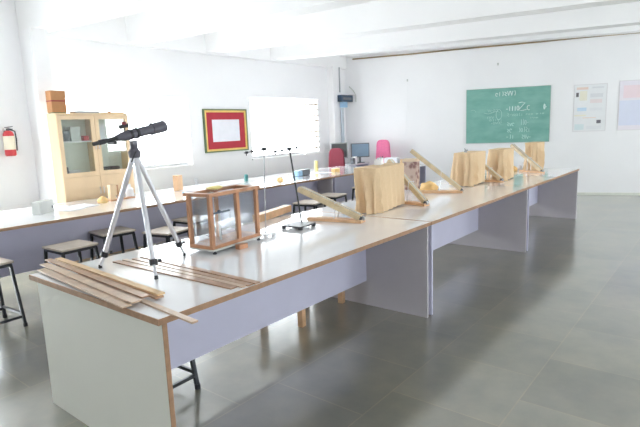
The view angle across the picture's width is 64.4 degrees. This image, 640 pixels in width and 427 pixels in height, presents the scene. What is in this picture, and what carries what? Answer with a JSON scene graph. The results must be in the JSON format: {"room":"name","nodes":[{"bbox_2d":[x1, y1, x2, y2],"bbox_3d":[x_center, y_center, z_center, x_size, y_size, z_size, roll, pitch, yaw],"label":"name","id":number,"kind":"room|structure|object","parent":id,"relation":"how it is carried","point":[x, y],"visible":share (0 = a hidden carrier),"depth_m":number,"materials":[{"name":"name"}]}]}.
{"room":"science classroom","nodes":[
{"label":"science classroom","id":0,"kind":"room"},
{"bbox_2d":[0,0,346,210],"bbox_3d":[-3.292,-1.180,6.863,0.250,3.300,12.290,5,12,38],"label":"wall","id":1,"kind":"structure","parent":0,"point":[79,67],"depth_m":7.80,"materials":[{"name":"paint"}]},
{"bbox_2d":[2,126,17,155],"bbox_3d":[-3.708,-0.863,6.060,0.133,0.350,0.127,-3,9,-5],"label":"fire extinguisher","id":2,"kind":"object","parent":1,"relation":"attached to","point":[10,148],"visible":1,"depth_m":6.02,"materials":[{"name":"red metal"}]},
{"bbox_2d":[18,28,56,203],"bbox_3d":[-3.393,-0.820,6.311,0.330,2.780,0.190,5,12,38],"label":"trim","id":3,"kind":"structure","parent":1,"relation":"attached to","point":[34,45],"depth_m":6.12,"materials":[{"name":"paint"}]},
{"bbox_2d":[15,0,190,32],"bbox_3d":[0.582,-2.199,3.638,9.737,0.520,0.278,4,11,31],"label":"trim","id":4,"kind":"structure","parent":1,"relation":"attached to","point":[50,15],"depth_m":5.59,"materials":[{"name":"paint"}]},
{"bbox_2d":[65,95,194,171],"bbox_3d":[-2.728,-1.161,7.445,0.150,1.090,2.000,5,12,38],"label":"window","id":5,"kind":"structure","parent":1,"relation":"in","point":[154,165],"depth_m":7.75,"materials":[{"name":"white plastic"}]},
{"bbox_2d":[47,16,346,69],"bbox_3d":[-1.466,-2.949,8.667,0.100,0.540,6.430,5,12,38],"label":"trim","id":6,"kind":"structure","parent":1,"relation":"attached to","point":[110,31],"depth_m":7.68,"materials":[{"name":"paint"}]},
{"bbox_2d":[202,109,248,152],"bbox_3d":[-1.606,-1.426,8.723,0.035,0.720,0.960,5,12,38],"label":"framed notice","id":7,"kind":"object","parent":1,"relation":"attached to","point":[225,130],"visible":1,"depth_m":8.70,"materials":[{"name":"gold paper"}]},
{"bbox_2d":[125,0,377,44],"bbox_3d":[1.330,-2.380,4.558,9.691,0.520,0.279,4,11,33],"label":"ceiling beam","id":8,"kind":"structure","parent":1,"relation":"attached to","point":[193,17],"depth_m":6.22,"materials":[{"name":"paint"}]},
{"bbox_2d":[250,98,321,159],"bbox_3d":[-0.664,-1.681,9.980,0.150,1.130,2.020,5,12,38],"label":"window","id":9,"kind":"structure","parent":1,"relation":"in","point":[280,155],"depth_m":10.00,"materials":[{"name":"white plastic"}]},
{"bbox_2d":[302,100,319,153],"bbox_3d":[-0.182,-1.794,10.524,0.050,1.080,0.470,5,12,38],"label":"panel","id":10,"kind":"object","parent":9,"relation":"attached to","point":[303,101],"visible":1,"depth_m":10.48,"materials":[{"name":"paint"}]},
{"bbox_2d":[327,66,340,142],"bbox_3d":[0.346,-1.749,11.049,0.150,2.780,0.280,5,12,38],"label":"pillar","id":11,"kind":"structure","parent":1,"relation":"attached to","point":[333,72],"depth_m":10.86,"materials":[{"name":"paint"}]},
{"bbox_2d":[340,108,344,142],"bbox_3d":[0.510,-1.356,11.117,0.070,1.870,0.070,5,12,38],"label":"conduit pipe","id":12,"kind":"object","parent":1,"relation":"attached to","point":[341,109],"visible":0.34,"depth_m":10.99,"materials":[{"name":"white plastic"}]},
{"bbox_2d":[205,0,639,53],"bbox_3d":[2.562,-2.678,6.071,9.904,0.520,0.274,3,11,27],"label":"ceiling beam","id":13,"kind":"structure","parent":1,"relation":"attached to","point":[380,16],"depth_m":6.85,"materials":[{"name":"paint"}]},
{"bbox_2d":[270,1,639,60],"bbox_3d":[3.651,-2.942,7.411,10.044,0.520,0.270,2,10,24],"label":"ceiling beam","id":14,"kind":"structure","parent":1,"relation":"attached to","point":[624,14],"depth_m":7.85,"materials":[{"name":"paint"}]},
{"bbox_2d":[0,195,639,426],"bbox_3d":[1.807,0.588,5.511,10.150,0.120,16.043,5,12,38],"label":"floor","id":15,"kind":"structure","parent":0,"point":[547,334],"depth_m":3.37,"materials":[{"name":"tile"}]},
{"bbox_2d":[0,257,27,326],"bbox_3d":[-2.662,0.660,4.046,0.404,0.550,0.402,5,12,36],"label":"stool","id":16,"kind":"object","parent":15,"relation":"on","point":[4,263],"visible":1,"depth_m":4.08,"materials":[{"name":"black wood"}]},
{"bbox_2d":[42,239,99,268],"bbox_3d":[-2.232,0.551,4.607,0.404,0.550,0.402,5,12,36],"label":"stool","id":17,"kind":"object","parent":15,"relation":"on","point":[78,245],"visible":0.41,"depth_m":4.53,"materials":[{"name":"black wood"}]},
{"bbox_2d":[47,113,139,261],"bbox_3d":[-2.811,-0.353,6.406,0.250,1.785,0.910,5,12,38],"label":"tall cabinet","id":18,"kind":"object","parent":15,"relation":"on","point":[92,181],"visible":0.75,"depth_m":6.27,"materials":[{"name":"brown wood"}]},
{"bbox_2d":[45,90,66,113],"bbox_3d":[-3.105,-1.308,5.979,0.132,0.260,0.172,5,12,38],"label":"cardboard box","id":19,"kind":"object","parent":18,"relation":"on","point":[55,100],"visible":0.96,"depth_m":5.93,"materials":[{"name":"brown cardboard"}]},
{"bbox_2d":[62,130,69,141],"bbox_3d":[-3.071,-0.921,6.043,0.120,0.130,0.130,5,12,38],"label":"meter box","id":20,"kind":"object","parent":18,"relation":"on","point":[66,136],"visible":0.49,"depth_m":6.02,"materials":[{"name":"grey plastic"}]},
{"bbox_2d":[65,127,80,140],"bbox_3d":[-2.984,-0.962,6.147,0.120,0.170,0.120,5,12,38],"label":"file box","id":21,"kind":"object","parent":18,"relation":"on","point":[75,135],"visible":0.93,"depth_m":6.10,"materials":[{"name":"white cardboard"}]},
{"bbox_2d":[69,169,80,172],"bbox_3d":[-3.005,-0.494,6.178,0.120,0.070,0.140,5,12,38],"label":"meter box","id":22,"kind":"object","parent":18,"relation":"in","point":[75,170],"visible":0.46,"depth_m":6.14,"materials":[{"name":"white plastic"}]},
{"bbox_2d":[64,141,91,142],"bbox_3d":[-2.994,-0.869,6.163,0.170,0.015,0.425,5,12,38],"label":"shelf","id":23,"kind":"object","parent":18,"relation":"attached to","point":[67,141],"depth_m":6.16,"materials":[{"name":"white plastic"}]},
{"bbox_2d":[69,111,99,112],"bbox_3d":[-2.892,-1.243,6.238,0.160,0.030,0.300,5,12,38],"label":"folder","id":24,"kind":"object","parent":18,"relation":"on","point":[69,111],"visible":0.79,"depth_m":6.17,"materials":[{"name":"grey plastic"}]},
{"bbox_2d":[81,136,88,140],"bbox_3d":[-2.901,-0.927,6.256,0.100,0.060,0.070,5,12,38],"label":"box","id":25,"kind":"object","parent":18,"relation":"on","point":[83,138],"visible":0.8,"depth_m":6.22,"materials":[{"name":"plastic"}]},
{"bbox_2d":[99,125,105,139],"bbox_3d":[-2.785,-1.020,6.391,0.080,0.190,0.130,5,12,38],"label":"file box","id":26,"kind":"object","parent":18,"relation":"on","point":[101,127],"visible":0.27,"depth_m":6.39,"materials":[{"name":"white paper"}]},
{"bbox_2d":[103,166,119,169],"bbox_3d":[-2.697,-0.576,6.563,0.140,0.081,0.300,5,12,38],"label":"tray","id":27,"kind":"object","parent":18,"relation":"in","point":[104,167],"visible":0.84,"depth_m":6.50,"materials":[{"name":"grey plastic"}]},
{"bbox_2d":[110,130,119,137],"bbox_3d":[-2.647,-1.018,6.566,0.100,0.120,0.090,5,12,38],"label":"glass jar","id":28,"kind":"object","parent":18,"relation":"on","point":[113,133],"visible":0.53,"depth_m":6.52,"materials":[{"name":"glass"}]},
{"bbox_2d":[0,191,208,277],"bbox_3d":[-2.506,0.297,5.553,1.220,0.760,2.415,5,12,38],"label":"laboratory bench","id":29,"kind":"object","parent":15,"relation":"on","point":[23,234],"visible":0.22,"depth_m":5.16,"materials":[{"name":"white laminate"}]},
{"bbox_2d":[31,199,53,214],"bbox_3d":[-2.781,-0.066,5.097,0.095,0.125,0.210,-1,10,7],"label":"instrument box","id":30,"kind":"object","parent":29,"relation":"on","point":[40,207],"visible":1,"depth_m":5.03,"materials":[{"name":"grey plastic"}]},
{"bbox_2d":[53,206,68,208],"bbox_3d":[-2.881,-0.066,5.490,0.296,0.004,0.210,0,10,10],"label":"paper sheet","id":31,"kind":"object","parent":29,"relation":"on","point":[55,207],"visible":0.43,"depth_m":5.50,"materials":[{"name":"white paper"}]},
{"bbox_2d":[54,207,83,210],"bbox_3d":[-2.641,-0.046,5.311,0.296,0.004,0.210,2,10,21],"label":"paper sheet","id":32,"kind":"object","parent":29,"relation":"on","point":[64,208],"visible":0.86,"depth_m":5.30,"materials":[{"name":"white paper"}]},
{"bbox_2d":[69,203,97,207],"bbox_3d":[-2.581,-0.086,5.542,0.296,0.004,0.210,4,11,33],"label":"paper sheet","id":33,"kind":"object","parent":29,"relation":"on","point":[84,205],"visible":1,"depth_m":5.52,"materials":[{"name":"white paper"}]},
{"bbox_2d":[97,196,108,202],"bbox_3d":[-2.449,-0.161,5.733,0.105,0.077,0.126,5,12,38],"label":"crumpled duster","id":34,"kind":"object","parent":29,"relation":"on","point":[102,199],"visible":1,"depth_m":5.69,"materials":[{"name":"yellow fabric"}]},
{"bbox_2d":[109,196,134,200],"bbox_3d":[-2.357,-0.176,6.007,0.100,0.012,0.340,4,11,33],"label":"wooden board","id":35,"kind":"object","parent":29,"relation":"on","point":[128,197],"visible":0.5,"depth_m":6.04,"materials":[{"name":"brown wood"}]},
{"bbox_2d":[107,184,115,199],"bbox_3d":[-2.421,-0.249,5.901,0.060,0.170,0.060,5,12,38],"label":"carton","id":36,"kind":"object","parent":35,"relation":"on","point":[111,188],"visible":0.93,"depth_m":5.88,"materials":[{"name":"beige cardboard"}]},
{"bbox_2d":[126,184,133,196],"bbox_3d":[-2.316,-0.281,6.175,0.100,0.160,0.100,5,12,38],"label":"flask","id":37,"kind":"object","parent":29,"relation":"on","point":[129,191],"visible":0.74,"depth_m":6.14,"materials":[{"name":"glass"}]},
{"bbox_2d":[89,226,137,259],"bbox_3d":[-2.111,0.443,5.230,0.404,0.550,0.402,7,13,43],"label":"stool","id":38,"kind":"object","parent":15,"relation":"on","point":[120,231],"visible":0.46,"depth_m":5.18,"materials":[{"name":"black metal"}]},
{"bbox_2d":[142,226,188,247],"bbox_3d":[-1.530,0.433,5.154,0.404,0.550,0.402,2,11,26],"label":"stool","id":39,"kind":"object","parent":15,"relation":"on","point":[163,232],"visible":0.38,"depth_m":5.04,"materials":[{"name":"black wood"}]},
{"bbox_2d":[173,359,200,389],"bbox_3d":[-0.995,0.782,2.936,0.404,0.550,0.402,5,12,37],"label":"stool","id":40,"kind":"object","parent":15,"relation":"on","point":[193,369],"visible":0.12,"depth_m":2.99,"materials":[{"name":"black metal"}]},
{"bbox_2d":[172,215,215,241],"bbox_3d":[-1.426,0.321,5.803,0.404,0.550,0.402,4,11,33],"label":"stool","id":41,"kind":"object","parent":15,"relation":"on","point":[197,219],"visible":0.24,"depth_m":5.69,"materials":[{"name":"beige wood"}]},
{"bbox_2d":[29,211,430,426],"bbox_3d":[-0.409,0.560,3.422,1.322,0.785,2.426,5,12,38],"label":"laboratory bench","id":42,"kind":"object","parent":15,"relation":"on","point":[110,365],"depth_m":2.81,"materials":[{"name":"white laminate"}]},
{"bbox_2d":[45,258,148,297],"bbox_3d":[-1.197,0.322,2.639,1.148,0.007,0.036,6,13,42],"label":"wooden strip","id":43,"kind":"object","parent":42,"relation":"on","point":[126,289],"visible":1,"depth_m":2.54,"materials":[{"name":"brown wood"}]},
{"bbox_2d":[55,257,164,299],"bbox_3d":[-1.148,0.321,2.676,1.178,0.017,0.058,7,13,42],"label":"wooden strip","id":44,"kind":"object","parent":42,"relation":"on","point":[155,297],"depth_m":2.54,"materials":[{"name":"brown wood"}]},
{"bbox_2d":[78,274,197,323],"bbox_3d":[-0.895,0.378,2.362,1.111,0.008,0.028,7,13,43],"label":"wooden strip","id":45,"kind":"object","parent":42,"relation":"on","point":[176,314],"visible":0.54,"depth_m":2.14,"materials":[{"name":"brown wood"}]},
{"bbox_2d":[98,140,185,279],"bbox_3d":[-0.934,-0.055,2.841,0.500,0.707,0.459,5,12,38],"label":"tripod","id":46,"kind":"object","parent":42,"relation":"on","point":[134,153],"visible":1,"depth_m":2.77,"materials":[{"name":"metal"}]},
{"bbox_2d":[92,120,167,145],"bbox_3d":[-1.012,-0.435,2.722,0.068,0.125,0.466,4,11,31],"label":"telescope","id":47,"kind":"object","parent":46,"relation":"on","point":[161,126],"visible":1,"depth_m":2.72,"materials":[{"name":"black plastic"}]},
{"bbox_2d":[183,184,261,254],"bbox_3d":[-0.619,0.025,3.309,0.225,0.372,0.484,4,11,32],"label":"case","id":48,"kind":"object","parent":42,"relation":"on","point":[213,244],"visible":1,"depth_m":3.26,"materials":[{"name":"brown wood"}]},
{"bbox_2d":[206,185,222,189],"bbox_3d":[-0.679,-0.166,3.268,0.070,0.025,0.130,5,12,38],"label":"duster","id":49,"kind":"object","parent":48,"relation":"on","point":[216,186],"visible":1,"depth_m":3.24,"materials":[{"name":"fabric"}]},
{"bbox_2d":[235,242,247,249],"bbox_3d":[-0.499,0.207,3.234,0.040,0.030,0.070,5,12,38],"label":"wood block","id":50,"kind":"object","parent":42,"relation":"on","point":[243,245],"visible":1,"depth_m":3.21,"materials":[{"name":"brown wood"}]},
{"bbox_2d":[244,147,275,237],"bbox_3d":[-0.412,-0.138,3.487,0.100,0.620,0.280,4,11,32],"label":"stand","id":51,"kind":"object","parent":42,"relation":"on","point":[265,234],"visible":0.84,"depth_m":3.52,"materials":[{"name":"white metal"}]},
{"bbox_2d":[252,205,290,221],"bbox_3d":[-0.405,-0.004,4.374,0.070,0.060,0.558,2,10,24],"label":"wooden plank","id":52,"kind":"object","parent":42,"relation":"on","point":[283,209],"visible":0.92,"depth_m":4.33,"materials":[{"name":"orange wood"}]},
{"bbox_2d":[273,146,315,229],"bbox_3d":[-0.206,-0.184,3.760,0.180,0.607,0.370,4,11,32],"label":"stand","id":53,"kind":"object","parent":42,"relation":"on","point":[300,225],"visible":1,"depth_m":3.82,"materials":[{"name":"metal"}]},
{"bbox_2d":[297,186,365,223],"bbox_3d":[0.088,-0.077,4.054,0.580,0.274,0.092,3,11,28],"label":"plane","id":54,"kind":"object","parent":42,"relation":"on","point":[356,217],"visible":0.98,"depth_m":4.02,"materials":[{"name":"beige wood"}]},
{"bbox_2d":[156,174,333,227],"bbox_3d":[-0.997,-0.069,7.409,1.220,0.760,2.415,5,12,38],"label":"laboratory bench","id":55,"kind":"object","parent":15,"relation":"on","point":[277,194],"visible":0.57,"depth_m":7.29,"materials":[{"name":"white laminate"}]},
{"bbox_2d":[173,175,182,190],"bbox_3d":[-1.871,-0.404,6.688,0.080,0.200,0.100,2,10,21],"label":"carton","id":56,"kind":"object","parent":55,"relation":"on","point":[177,179],"visible":1,"depth_m":6.65,"materials":[{"name":"beige cardboard"}]},
{"bbox_2d":[180,188,204,190],"bbox_3d":[-1.675,-0.314,6.703,0.296,0.004,0.210,3,11,27],"label":"paper sheet","id":57,"kind":"object","parent":55,"relation":"on","point":[189,189],"visible":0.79,"depth_m":6.68,"materials":[{"name":"white paper"}]},
{"bbox_2d":[294,169,309,176],"bbox_3d":[-0.299,-0.657,8.183,0.120,0.095,0.310,5,12,36],"label":"supplies","id":58,"kind":"object","parent":55,"relation":"on","point":[302,172],"visible":0.95,"depth_m":8.13,"materials":[{"name":"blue plastic"}]},
{"bbox_2d":[292,199,325,213],"bbox_3d":[-0.128,0.112,6.767,0.404,0.550,0.402,3,11,27],"label":"stool","id":59,"kind":"object","parent":15,"relation":"on","point":[305,203],"visible":0.32,"depth_m":6.63,"materials":[{"name":"beige wood"}]},
{"bbox_2d":[282,166,355,202],"bbox_3d":[0.293,-0.381,8.994,1.220,0.760,1.710,5,12,38],"label":"laboratory bench","id":60,"kind":"object","parent":15,"relation":"on","point":[343,180],"visible":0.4,"depth_m":8.65,"materials":[{"name":"white laminate"}]},
{"bbox_2d":[314,161,317,170],"bbox_3d":[-0.068,-0.849,9.032,0.070,0.175,0.070,5,12,38],"label":"can","id":61,"kind":"object","parent":60,"relation":"on","point":[315,162],"visible":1,"depth_m":9.01,"materials":[{"name":"metal"}]},
{"bbox_2d":[331,168,339,171],"bbox_3d":[0.266,-0.744,8.691,0.080,0.055,0.140,5,12,38],"label":"carton","id":62,"kind":"object","parent":60,"relation":"on","point":[333,169],"visible":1,"depth_m":8.66,"materials":[{"name":"beige cardboard"}]},
{"bbox_2d":[297,291,344,326],"bbox_3d":[-0.143,0.586,4.226,0.460,0.450,0.680,4,11,33],"label":"wooden stool","id":63,"kind":"object","parent":15,"relation":"on","point":[301,315],"visible":0.08,"depth_m":3.90,"materials":[{"name":"orange wood"}]},
{"bbox_2d":[316,193,346,208],"bbox_3d":[0.176,-0.006,7.409,0.404,0.550,0.402,4,11,33],"label":"stool","id":64,"kind":"object","parent":15,"relation":"on","point":[334,196],"visible":0.3,"depth_m":7.32,"materials":[{"name":"beige wood"}]},
{"bbox_2d":[329,148,344,166],"bbox_3d":[0.496,-0.789,10.350,0.525,1.105,0.565,4,11,34],"label":"office chair","id":65,"kind":"object","parent":15,"relation":"on","point":[336,155],"visible":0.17,"depth_m":10.06,"materials":[{"name":"red fabric"}]},
{"bbox_2d":[345,162,369,166],"bbox_3d":[0.681,-0.720,11.005,0.430,0.740,0.800,5,12,38],"label":"computer desk","id":66,"kind":"object","parent":15,"relation":"on","point":[347,163],"visible":0.18,"depth_m":11.00,"materials":[{"name":"white laminate"}]},
{"bbox_2d":[330,142,347,157],"bbox_3d":[0.406,-1.272,10.755,0.360,0.450,0.200,-3,10,-8],"label":"computer monitor","id":67,"kind":"object","parent":66,"relation":"on","point":[343,146],"visible":0.42,"depth_m":10.72,"materials":[{"name":"grey plastic"}]},
{"bbox_2d":[351,143,369,162],"bbox_3d":[0.864,-1.302,10.924,0.400,0.420,0.200,-3,10,-8],"label":"computer monitor","id":68,"kind":"object","parent":66,"relation":"on","point":[360,150],"visible":0.91,"depth_m":10.89,"materials":[{"name":"grey plastic"}]},
{"bbox_2d":[376,140,390,158],"bbox_3d":[1.204,-0.947,10.805,0.515,1.215,0.565,5,12,38],"label":"office chair","id":69,"kind":"object","parent":15,"relation":"on","point":[382,146],"visible":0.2,"depth_m":10.89,"materials":[{"name":"pink plastic"}]},
{"bbox_2d":[309,183,529,314],"bbox_3d":[1.155,0.207,5.265,1.220,0.760,2.442,5,12,38],"label":"laboratory bench","id":70,"kind":"object","parent":15,"relation":"on","point":[486,216],"visible":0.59,"depth_m":5.65,"materials":[{"name":"white laminate"}]},
{"bbox_2d":[354,163,404,214],"bbox_3d":[0.526,-0.236,4.563,0.294,0.392,0.673,4,11,33],"label":"apparatus","id":71,"kind":"object","parent":70,"relation":"on","point":[378,188],"visible":0.95,"depth_m":4.36,"materials":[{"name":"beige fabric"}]},
{"bbox_2d":[374,157,383,164],"bbox_3d":[0.535,-0.477,4.598,0.060,0.070,0.100,3,11,27],"label":"ammeter","id":72,"kind":"object","parent":71,"relation":"on","point":[379,161],"visible":0.98,"depth_m":4.56,"materials":[{"name":"white plastic"}]},
{"bbox_2d":[386,159,429,205],"bbox_3d":[0.826,-0.298,4.792,0.080,0.415,0.497,-9,12,-36],"label":"plane","id":73,"kind":"object","parent":70,"relation":"on","point":[422,198],"visible":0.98,"depth_m":4.72,"materials":[{"name":"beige wood"}]},
{"bbox_2d":[402,158,419,189],"bbox_3d":[1.053,-0.455,5.864,0.174,0.357,0.104,4,11,33],"label":"carton","id":74,"kind":"object","parent":70,"relation":"on","point":[411,165],"visible":0.73,"depth_m":5.81,"materials":[{"name":"beige cardboard"}]},
{"bbox_2d":[420,181,437,189],"bbox_3d":[1.219,-0.307,5.684,0.205,0.110,0.199,5,12,38],"label":"crumpled duster","id":75,"kind":"object","parent":70,"relation":"on","point":[429,185],"visible":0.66,"depth_m":5.62,"materials":[{"name":"yellow fabric"}]},
{"bbox_2d":[410,149,463,192],"bbox_3d":[1.256,-0.461,5.472,0.564,0.479,0.088,0,10,15],"label":"plane","id":76,"kind":"object","parent":70,"relation":"on","point":[421,158],"visible":0.9,"depth_m":5.44,"materials":[{"name":"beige wood"}]},
{"bbox_2d":[449,151,485,186],"bbox_3d":[1.811,-0.552,6.166,0.316,0.392,0.581,5,12,38],"label":"apparatus","id":77,"kind":"object","parent":70,"relation":"on","point":[468,168],"visible":0.97,"depth_m":5.99,"materials":[{"name":"beige wood"}]},
{"bbox_2d":[420,164,426,184],"bbox_3d":[1.638,-0.602,10.080,0.850,0.740,0.460,5,12,38],"label":"computer desk","id":78,"kind":"object","parent":15,"relation":"on","point":[422,166],"visible":0.05,"depth_m":9.99,"materials":[{"name":"white laminate"}]},
{"bbox_2d":[384,157,398,162],"bbox_3d":[1.443,-1.059,10.214,0.260,0.130,0.220,2,10,21],"label":"paper stack","id":79,"kind":"object","parent":78,"relation":"on","point":[396,159],"visible":0.54,"depth_m":10.14,"materials":[{"name":"white paper"}]},
{"bbox_2d":[434,168,578,250],"bbox_3d":[2.677,-0.161,7.137,1.220,0.760,2.430,5,12,38],"label":"laboratory bench","id":80,"kind":"object","parent":15,"relation":"on","point":[551,193],"visible":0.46,"depth_m":7.74,"materials":[{"name":"white laminate"}]},
{"bbox_2d":[485,164,503,182],"bbox_3d":[2.103,-0.557,6.359,0.080,0.315,0.419,-10,12,-40],"label":"plane","id":81,"kind":"object","parent":80,"relation":"on","point":[491,171],"visible":0.78,"depth_m":6.29,"materials":[{"name":"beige wood"}]},
{"bbox_2d":[486,148,513,180],"bbox_3d":[2.345,-0.641,6.571,0.297,0.396,0.501,5,12,36],"label":"apparatus","id":82,"kind":"object","parent":80,"relation":"on","point":[501,160],"visible":0.91,"depth_m":6.42,"materials":[{"name":"beige wood"}]},
{"bbox_2d":[510,144,544,172],"bbox_3d":[3.011,-0.806,7.387,0.080,0.401,0.608,-6,10,-24],"label":"plane","id":83,"kind":"object","parent":80,"relation":"on","point":[518,150],"visible":1,"depth_m":7.35,"materials":[{"name":"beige wood"}]},
{"bbox_2d":[522,142,544,170],"bbox_3d":[3.237,-0.866,7.662,0.273,0.416,0.414,6,13,41],"label":"apparatus","id":84,"kind":"object","parent":80,"relation":"on","point":[535,150],"visible":0.8,"depth_m":7.55,"materials":[{"name":"beige wood"}]},
{"bbox_2d":[344,33,639,192],"bbox_3d":[5.518,-2.011,9.869,10.355,3.300,0.235,1,10,19],"label":"wall","id":85,"kind":"structure","parent":0,"point":[433,103],"depth_m":10.32,"materials":[{"name":"paint"}]},
{"bbox_2d":[337,95,352,107],"bbox_3d":[0.551,-2.428,10.996,0.115,0.260,0.420,5,12,38],"label":"wall speaker","id":86,"kind":"object","parent":85,"relation":"attached to","point":[343,99],"visible":1,"depth_m":10.92,"materials":[{"name":"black plastic"}]},
{"bbox_2d":[340,25,639,56],"bbox_3d":[5.280,-3.456,9.399,10.382,0.280,0.310,1,10,19],"label":"trim","id":87,"kind":"structure","parent":85,"relation":"attached to","point":[636,28],"depth_m":9.81,"materials":[{"name":"paint"}]},
{"bbox_2d":[352,33,636,59],"bbox_3d":[5.244,-3.342,9.568,9.578,0.131,0.028,1,10,19],"label":"conduit","id":88,"kind":"object","parent":85,"relation":"attached to","point":[629,33],"visible":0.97,"depth_m":10.23,"materials":[{"name":"plastic"}]},
{"bbox_2d":[466,85,550,143],"bbox_3d":[3.801,-1.993,10.316,1.599,1.099,0.030,1,10,19],"label":"chalkboard","id":89,"kind":"object","parent":85,"relation":"attached to","point":[511,114],"visible":1,"depth_m":10.30,"materials":[{"name":"green paint"}]},
{"bbox_2d":[572,83,607,131],"bbox_3d":[5.221,-2.045,9.831,0.575,0.900,0.011,1,10,19],"label":"poster","id":90,"kind":"object","parent":85,"relation":"attached to","point":[590,100],"visible":1,"depth_m":9.83,"materials":[{"name":"white paper"}]},
{"bbox_2d":[574,124,583,129],"bbox_3d":[5.070,-1.692,9.943,0.161,0.108,0.003,1,10,19],"label":"picture","id":91,"kind":"object","parent":90,"relation":"attached to","point":[577,126],"depth_m":9.94},
{"bbox_2d":[577,192,639,194],"bbox_3d":[5.495,-0.389,10.034,10.274,0.050,0.014,1,10,19],"label":"baseboard","id":92,"kind":"structure","parent":85,"relation":"attached to","point":[578,193],"depth_m":10.00,"materials":[{"name":"stone"}]},
{"bbox_2d":[617,80,639,130],"bbox_3d":[5.973,-2.045,9.573,0.620,0.930,0.011,1,10,19],"label":"poster","id":93,"kind":"object","parent":85,"relation":"attached to","point":[628,118],"visible":1,"depth_m":9.61,"materials":[{"name":"white paper"}]},
{"bbox_2d":[618,100,639,125],"bbox_3d":[5.966,-1.907,9.598,0.558,0.465,0.003,1,10,19],"label":"picture","id":94,"kind":"object","parent":93,"relation":"attached to","point":[629,110],"depth_m":9.63},
{"bbox_2d":[623,85,639,97],"bbox_3d":[5.887,-2.298,9.555,0.310,0.233,0.003,1,10,19],"label":"picture","id":95,"kind":"object","parent":93,"relation":"attached to","point":[630,91],"depth_m":9.56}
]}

